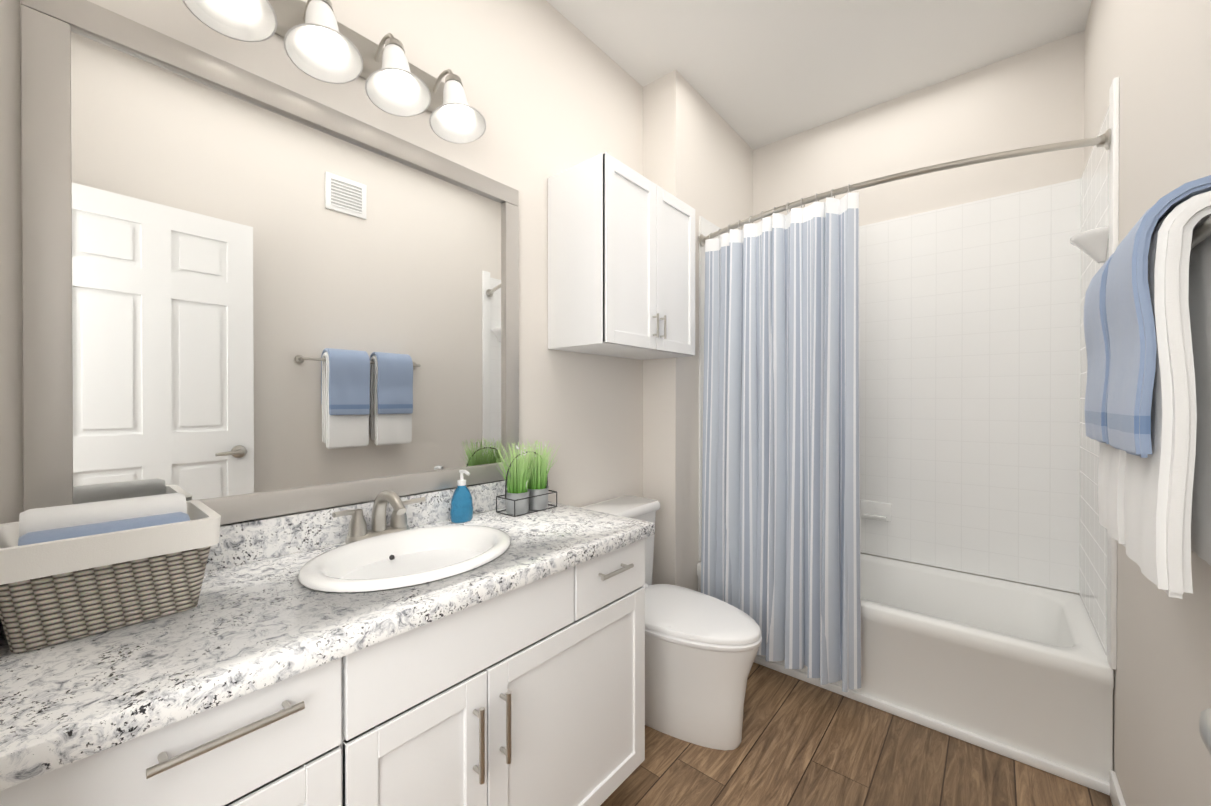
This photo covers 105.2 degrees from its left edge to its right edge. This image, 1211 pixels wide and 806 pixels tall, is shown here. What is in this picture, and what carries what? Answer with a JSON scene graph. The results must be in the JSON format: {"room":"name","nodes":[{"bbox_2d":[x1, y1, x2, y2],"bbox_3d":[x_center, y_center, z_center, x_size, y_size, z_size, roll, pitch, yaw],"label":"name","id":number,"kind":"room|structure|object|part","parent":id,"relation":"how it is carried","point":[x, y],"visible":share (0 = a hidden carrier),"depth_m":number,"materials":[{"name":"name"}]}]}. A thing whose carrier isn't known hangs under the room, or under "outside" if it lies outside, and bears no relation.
{"room":"bathroom","nodes":[
{"label":"bathroom","id":0,"kind":"room"},
{"bbox_2d":[0,0,642,524],"bbox_3d":[-0.670,-0.193,1.508,0.120,2.940,4.726,0,0,40],"label":"wall","id":1,"kind":"structure","parent":0,"point":[550,90],"depth_m":1.81,"materials":[{"name":"white paint"}]},
{"bbox_2d":[20,0,518,524],"bbox_3d":[-0.722,-0.262,1.328,0.024,1.099,1.185,0,0,40],"label":"mirror","id":2,"kind":"object","parent":1,"relation":"attached to","point":[246,296],"visible":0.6,"depth_m":1.13,"materials":[{"name":"clear glass"}]},
{"bbox_3d":[-1.084,-0.261,0.899,0.024,0.975,0.062,0,0,40],"label":"frame","id":3,"kind":"part","parent":2,"relation":"part of","materials":[{"name":"grey wood"}]},
{"bbox_3d":[-0.722,-0.781,1.326,0.024,0.062,1.185,0,0,40],"label":"frame","id":4,"kind":"part","parent":2,"relation":"part of","materials":[{"name":"grey"}]},
{"bbox_3d":[-0.722,0.256,1.331,0.024,0.062,1.185,0,0,40],"label":"frame","id":5,"kind":"part","parent":2,"relation":"part of","materials":[{"name":"grey"}]},
{"bbox_3d":[-0.360,-0.264,1.758,0.024,0.975,0.062,0,0,40],"label":"frame","id":6,"kind":"part","parent":2,"relation":"part of","materials":[{"name":"grey"}]},
{"bbox_2d":[182,0,485,143],"bbox_3d":[-0.660,-0.954,1.234,0.239,0.232,0.771,0,0,40],"label":"sconce","id":7,"kind":"object","parent":1,"relation":"attached to","point":[321,43],"visible":1,"depth_m":1.21,"materials":[{"name":"white glass"}]},
{"bbox_3d":[-0.810,-0.914,0.997,0.164,0.154,0.168,0,0,40],"label":"lamp shade","id":8,"kind":"part","parent":7,"relation":"part of","materials":[{"name":"white glass"}]},
{"bbox_3d":[-0.755,-1.029,1.192,0.121,0.051,0.012,0,0,40],"label":"arm","id":9,"kind":"part","parent":7,"relation":"part of"},
{"bbox_3d":[-0.700,-0.920,1.147,0.055,0.079,0.053,0,0,40],"label":"bulb","id":10,"kind":"part","parent":7,"relation":"part of","materials":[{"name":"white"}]},
{"bbox_3d":[-0.691,-0.915,1.139,0.164,0.154,0.168,0,0,40],"label":"lamp shade","id":11,"kind":"part","parent":7,"relation":"part of","materials":[{"name":"white glass"}]},
{"bbox_3d":[-0.743,-1.012,1.304,0.021,0.116,0.771,0,0,40],"label":"plate","id":12,"kind":"part","parent":7,"relation":"part of","materials":[{"name":"silver metal"}]},
{"bbox_3d":[-0.636,-1.030,1.334,0.121,0.051,0.012,0,0,40],"label":"arm","id":13,"kind":"part","parent":7,"relation":"part of"},
{"bbox_3d":[-0.581,-0.920,1.288,0.055,0.079,0.053,0,0,40],"label":"bulb","id":14,"kind":"part","parent":7,"relation":"part of","materials":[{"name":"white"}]},
{"bbox_3d":[-0.572,-0.915,1.280,0.164,0.154,0.168,0,0,40],"label":"lamp shade","id":15,"kind":"part","parent":7,"relation":"part of","materials":[{"name":"white glass"}]},
{"bbox_3d":[-0.516,-1.030,1.475,0.121,0.051,0.012,0,0,40],"label":"arm","id":16,"kind":"part","parent":7,"relation":"part of"},
{"bbox_3d":[-0.461,-0.921,1.429,0.055,0.079,0.053,0,0,40],"label":"bulb","id":17,"kind":"part","parent":7,"relation":"part of","materials":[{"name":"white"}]},
{"bbox_3d":[-0.452,-0.916,1.422,0.164,0.154,0.168,0,0,40],"label":"lamp shade","id":18,"kind":"part","parent":7,"relation":"part of","materials":[{"name":"white glass"}]},
{"bbox_2d":[205,480,526,571],"bbox_3d":[-0.700,0.342,1.363,0.019,0.100,1.340,0,0,40],"label":"backsplash","id":19,"kind":"structure","parent":1,"relation":"attached to","point":[240,542],"depth_m":1.21,"materials":[{"name":"white stone"}]},
{"bbox_2d":[548,153,694,359],"bbox_3d":[0.109,-0.580,2.066,0.346,0.710,0.674,0,0,40],"label":"upper cabinet","id":20,"kind":"object","parent":1,"relation":"attached to","point":[621,259],"visible":1,"depth_m":1.86,"materials":[{"name":"white wood"}]},
{"bbox_3d":[0.103,-0.579,1.851,0.019,0.704,0.332,0,0,40],"label":"door","id":21,"kind":"part","parent":20,"relation":"part of","materials":[{"name":"white wood"}]},
{"bbox_3d":[0.319,-0.580,2.108,0.019,0.704,0.332,0,0,40],"label":"door","id":22,"kind":"part","parent":20,"relation":"part of","materials":[{"name":"white wood"}]},
{"bbox_2d":[643,70,752,590],"bbox_3d":[0.586,-0.198,2.751,0.200,2.940,0.966,0,0,40],"label":"wall","id":23,"kind":"structure","parent":0,"point":[697,153],"depth_m":2.41,"materials":[{"name":"white paint"}]},
{"bbox_2d":[699,216,726,560],"bbox_3d":[0.739,-0.078,2.772,0.010,1.860,0.718,0,0,40],"label":"wall tile","id":24,"kind":"structure","parent":23,"relation":"attached to","point":[706,227],"depth_m":2.50,"materials":[{"name":"white tile"}]},
{"bbox_2d":[699,129,1110,246],"bbox_3d":[1.047,-0.875,1.961,1.506,0.064,0.206,0,0,40],"label":"curtain rod","id":25,"kind":"object","parent":24,"relation":"attached to","point":[1104,140],"visible":0.9,"depth_m":1.71,"materials":[{"name":"silver metal"}]},
{"bbox_2d":[701,184,860,691],"bbox_3d":[0.747,0.129,2.133,0.139,2.040,0.773,0,0,-39],"label":"shower curtain","id":26,"kind":"object","parent":25,"relation":"hanging from","point":[780,557],"visible":0.96,"depth_m":2.02,"materials":[{"name":"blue fabric"}]},
{"bbox_2d":[546,0,1091,149],"bbox_3d":[0.036,-1.685,0.907,1.966,0.050,4.726,0,0,40],"label":"ceiling","id":27,"kind":"structure","parent":0,"point":[755,74],"depth_m":2.15,"materials":[{"name":"white paint"}]},
{"bbox_2d":[600,662,1112,805],"bbox_3d":[0.036,1.305,0.920,1.966,0.050,4.726,0,0,40],"label":"floor","id":28,"kind":"structure","parent":0,"point":[803,743],"depth_m":1.62,"materials":[{"name":"brown wood"}]},
{"bbox_2d":[0,532,653,805],"bbox_3d":[-0.490,0.856,1.179,0.580,0.846,1.325,0,0,40],"label":"bathroom vanity","id":29,"kind":"object","parent":28,"relation":"on","point":[387,648],"depth_m":0.95,"materials":[{"name":"white wood"}]},
{"bbox_3d":[-0.600,0.485,0.628,0.028,0.010,0.010,0,0,40],"label":"handle post","id":30,"kind":"part","parent":29,"relation":"part of","materials":[{"name":"silver metal"}]},
{"bbox_3d":[-0.597,0.523,0.667,0.019,0.155,0.395,0,0,40],"label":"drawer","id":31,"kind":"part","parent":29,"relation":"part of","materials":[{"name":"white wood"}]},
{"bbox_3d":[-0.543,0.485,0.674,0.012,0.012,0.180,0,0,40],"label":"handle","id":32,"kind":"part","parent":29,"relation":"part of","materials":[{"name":"silver metal"}]},
{"bbox_3d":[-0.597,0.892,0.669,0.019,0.568,0.395,0,0,40],"label":"door","id":33,"kind":"part","parent":29,"relation":"part of","materials":[{"name":"white wood"}]},
{"bbox_3d":[-0.507,0.485,0.738,0.028,0.010,0.010,0,0,40],"label":"handle post","id":34,"kind":"part","parent":29,"relation":"part of","materials":[{"name":"silver metal"}]},
{"bbox_2d":[0,501,653,779],"bbox_3d":[-0.488,0.413,1.185,0.572,0.040,1.340,0,0,40],"label":"countertop","id":35,"kind":"structure","parent":29,"relation":"on","point":[249,623],"depth_m":0.76,"materials":[{"name":"white stone"}]},
{"bbox_2d":[0,493,220,652],"bbox_3d":[-0.926,0.288,0.865,0.250,0.208,0.286,0,0,40],"label":"basket","id":36,"kind":"object","parent":35,"relation":"on","point":[72,572],"visible":1,"depth_m":0.80,"materials":[{"name":"grey wicker"}]},
{"bbox_2d":[328,490,427,539],"bbox_3d":[-0.608,0.318,1.293,0.172,0.148,0.260,0,0,40],"label":"faucet","id":37,"kind":"object","parent":35,"relation":"on","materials":[{"name":"silver metal"}]},
{"bbox_2d":[268,516,547,615],"bbox_3d":[-0.487,0.449,1.192,0.407,0.152,0.517,0,0,40],"label":"sink","id":38,"kind":"object","parent":35,"relation":"in","point":[345,575],"depth_m":1.21,"materials":[{"name":"white ceramic"}]},
{"bbox_2d":[450,470,472,522],"bbox_3d":[-0.472,0.304,1.528,0.073,0.170,0.078,0,0,40],"label":"soap dispenser","id":39,"kind":"object","parent":35,"relation":"on","point":[461,509],"visible":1,"depth_m":1.51,"materials":[{"name":"blue plastic"}]},
{"bbox_2d":[496,440,557,516],"bbox_3d":[-0.281,0.261,1.664,0.168,0.250,0.267,0,0,40],"label":"caddy","id":40,"kind":"object","parent":35,"relation":"on","point":[521,498],"visible":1,"depth_m":1.64,"materials":[{"name":"green plant"}]},
{"bbox_3d":[-0.311,0.349,1.634,0.088,0.075,0.088,0,0,40],"label":"pot","id":41,"kind":"part","parent":40,"relation":"part of","materials":[{"name":"grey ceramic"}]},
{"bbox_3d":[-0.282,0.252,1.669,0.005,0.154,0.200,0,0,40],"label":"wire handle","id":42,"kind":"part","parent":40,"relation":"part of","materials":[{"name":"green"}]},
{"bbox_3d":[-0.252,0.348,1.705,0.088,0.075,0.088,0,0,40],"label":"pot","id":43,"kind":"part","parent":40,"relation":"part of","materials":[{"name":"grey"}]},
{"bbox_3d":[-0.370,0.891,0.939,0.019,0.568,0.296,0,0,40],"label":"door","id":44,"kind":"part","parent":29,"relation":"part of","materials":[{"name":"white wood"}]},
{"bbox_3d":[-0.278,0.680,1.010,0.028,0.010,0.010,0,0,40],"label":"handle post","id":45,"kind":"part","parent":29,"relation":"part of","materials":[{"name":"silver metal"}]},
{"bbox_3d":[-0.278,0.804,1.011,0.028,0.010,0.010,0,0,40],"label":"handle post","id":46,"kind":"part","parent":29,"relation":"part of","materials":[{"name":"silver metal"}]},
{"bbox_3d":[-0.268,0.742,1.002,0.012,0.160,0.012,0,0,40],"label":"handle","id":47,"kind":"part","parent":29,"relation":"part of","materials":[{"name":"silver metal"}]},
{"bbox_3d":[-0.232,0.679,1.066,0.028,0.010,0.010,0,0,40],"label":"handle post","id":48,"kind":"part","parent":29,"relation":"part of","materials":[{"name":"silver metal"}]},
{"bbox_3d":[-0.232,0.803,1.066,0.028,0.010,0.010,0,0,40],"label":"handle post","id":49,"kind":"part","parent":29,"relation":"part of","materials":[{"name":"silver metal"}]},
{"bbox_3d":[-0.221,0.741,1.057,0.012,0.160,0.012,0,0,40],"label":"handle","id":50,"kind":"part","parent":29,"relation":"part of","materials":[{"name":"silver metal"}]},
{"bbox_3d":[-0.075,0.889,1.290,0.019,0.568,0.612,0,0,40],"label":"door","id":51,"kind":"part","parent":29,"relation":"part of","materials":[{"name":"white wood"}]},
{"bbox_3d":[0.017,0.519,1.397,0.019,0.155,0.326,0,0,40],"label":"drawer","id":52,"kind":"part","parent":29,"relation":"part of","materials":[{"name":"white wood"}]},
{"bbox_3d":[0.037,0.497,1.363,0.012,0.012,0.140,0,0,40],"label":"handle","id":53,"kind":"part","parent":29,"relation":"part of","materials":[{"name":"silver metal"}]},
{"bbox_2d":[579,496,761,749],"bbox_3d":[0.259,0.870,1.910,0.774,0.812,0.460,0,0,40],"label":"toilet","id":54,"kind":"object","parent":28,"relation":"on","point":[701,650],"visible":0.52,"depth_m":1.72,"materials":[{"name":"white ceramic"}]},
{"bbox_3d":[0.044,0.483,2.089,0.212,0.041,0.460,0,0,40],"label":"tank lid","id":55,"kind":"part","parent":54,"relation":"part of","materials":[{"name":"white ceramic"}]},
{"bbox_3d":[0.039,0.700,2.094,0.193,0.390,0.430,0,0,40],"label":"tank","id":56,"kind":"part","parent":54,"relation":"part of","materials":[{"name":"white ceramic"}]},
{"bbox_3d":[0.277,1.076,1.895,0.717,0.400,0.392,0,0,40],"label":"bowl","id":57,"kind":"part","parent":54,"relation":"part of","materials":[{"name":"white ceramic"}]},
{"bbox_3d":[0.330,0.849,1.849,0.587,0.051,0.396,0,0,40],"label":"seat","id":58,"kind":"part","parent":54,"relation":"part of","materials":[{"name":"white plastic"}]},
{"bbox_2d":[697,553,1113,794],"bbox_3d":[1.306,1.067,2.273,1.520,0.415,0.753,0,0,40],"label":"bathtub","id":59,"kind":"object","parent":28,"relation":"on","point":[1022,673],"visible":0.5,"depth_m":1.79,"materials":[{"name":"white ceramic"}]},
{"bbox_2d":[753,30,1084,594],"bbox_3d":[1.519,-0.198,2.675,1.726,2.940,0.120,0,0,40],"label":"wall","id":60,"kind":"structure","parent":0,"point":[1032,97],"depth_m":2.38,"materials":[{"name":"white paint"}]},
{"bbox_2d":[859,178,1080,592],"bbox_3d":[1.554,-0.077,2.562,1.526,1.860,0.010,0,0,40],"label":"wall tile","id":61,"kind":"structure","parent":60,"relation":"attached to","point":[969,356],"depth_m":2.31,"materials":[{"name":"white tile"}]},
{"bbox_2d":[860,500,890,521],"bbox_3d":[1.500,0.603,2.576,0.150,0.100,0.040,0,0,40],"label":"dish","id":62,"kind":"object","parent":61,"relation":"attached to","point":[880,511],"visible":1,"depth_m":2.58,"materials":[{"name":"white ceramic"}]},
{"bbox_2d":[1084,0,1210,805],"bbox_3d":[0.742,-0.187,0.319,0.120,2.940,4.726,0,0,40],"label":"wall","id":63,"kind":"structure","parent":0,"point":[1154,56],"depth_m":1.13,"materials":[{"name":"white paint"}]},
{"bbox_2d":[1070,226,1108,262],"bbox_3d":[1.710,-0.543,1.643,0.085,0.100,0.180,0,0,40],"label":"soap shelf","id":64,"kind":"object","parent":63,"relation":"attached to","point":[1092,243],"visible":1,"depth_m":1.60,"materials":[{"name":"white ceramic"}]},
{"bbox_2d":[1079,107,1108,655],"bbox_3d":[1.899,-0.074,1.795,0.010,1.860,0.718,0,0,40],"label":"wall tile","id":65,"kind":"structure","parent":63,"relation":"attached to","point":[1092,529],"depth_m":1.82,"materials":[{"name":"white tile"}]},
{"bbox_2d":[1107,77,1119,669],"bbox_3d":[1.657,-0.093,1.510,0.014,1.900,0.070,0,0,40],"label":"trim","id":66,"kind":"structure","parent":63,"relation":"attached to","point":[1114,94],"depth_m":1.49,"materials":[{"name":"white paint"}]},
{"bbox_2d":[1110,770,1125,805],"bbox_3d":[0.910,1.239,0.628,0.013,0.085,2.286,0,0,40],"label":"baseboard","id":67,"kind":"structure","parent":63,"relation":"attached to","point":[1116,796],"depth_m":1.44,"materials":[{"name":"white paint"}]},
{"bbox_2d":[1191,217,1210,249],"bbox_3d":[1.017,-0.249,0.802,0.078,0.050,0.746,0,0,40],"label":"towel rail","id":68,"kind":"object","parent":63,"relation":"attached to","point":[1201,233],"depth_m":0.67,"materials":[{"name":"silver metal"}]},
{"bbox_2d":[1084,253,1126,545],"bbox_3d":[1.096,-0.020,0.946,0.149,0.601,0.240,0,0,40],"label":"towel set","id":69,"kind":"object","parent":68,"relation":"hanging from","point":[1111,470],"visible":0.25,"depth_m":0.94,"materials":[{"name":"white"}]},
{"bbox_2d":[1106,175,1210,598],"bbox_3d":[0.916,-0.019,0.732,0.149,0.601,0.240,0,0,40],"label":"towel set","id":70,"kind":"object","parent":68,"relation":"hanging from","point":[1158,298],"visible":0.96,"depth_m":0.69,"materials":[{"name":"white fabric"}]},
{"bbox_3d":[0.522,0.262,0.364,0.045,0.066,0.066,0,0,43],"label":"rose","id":71,"kind":"object","parent":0,"visible":0},
{"bbox_2d":[1199,708,1210,753],"bbox_3d":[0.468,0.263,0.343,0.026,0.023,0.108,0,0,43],"label":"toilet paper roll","id":72,"kind":"object","parent":71,"relation":"attached to","point":[1205,725],"visible":1,"depth_m":0.37,"materials":[{"name":"white paper"}]}
]}

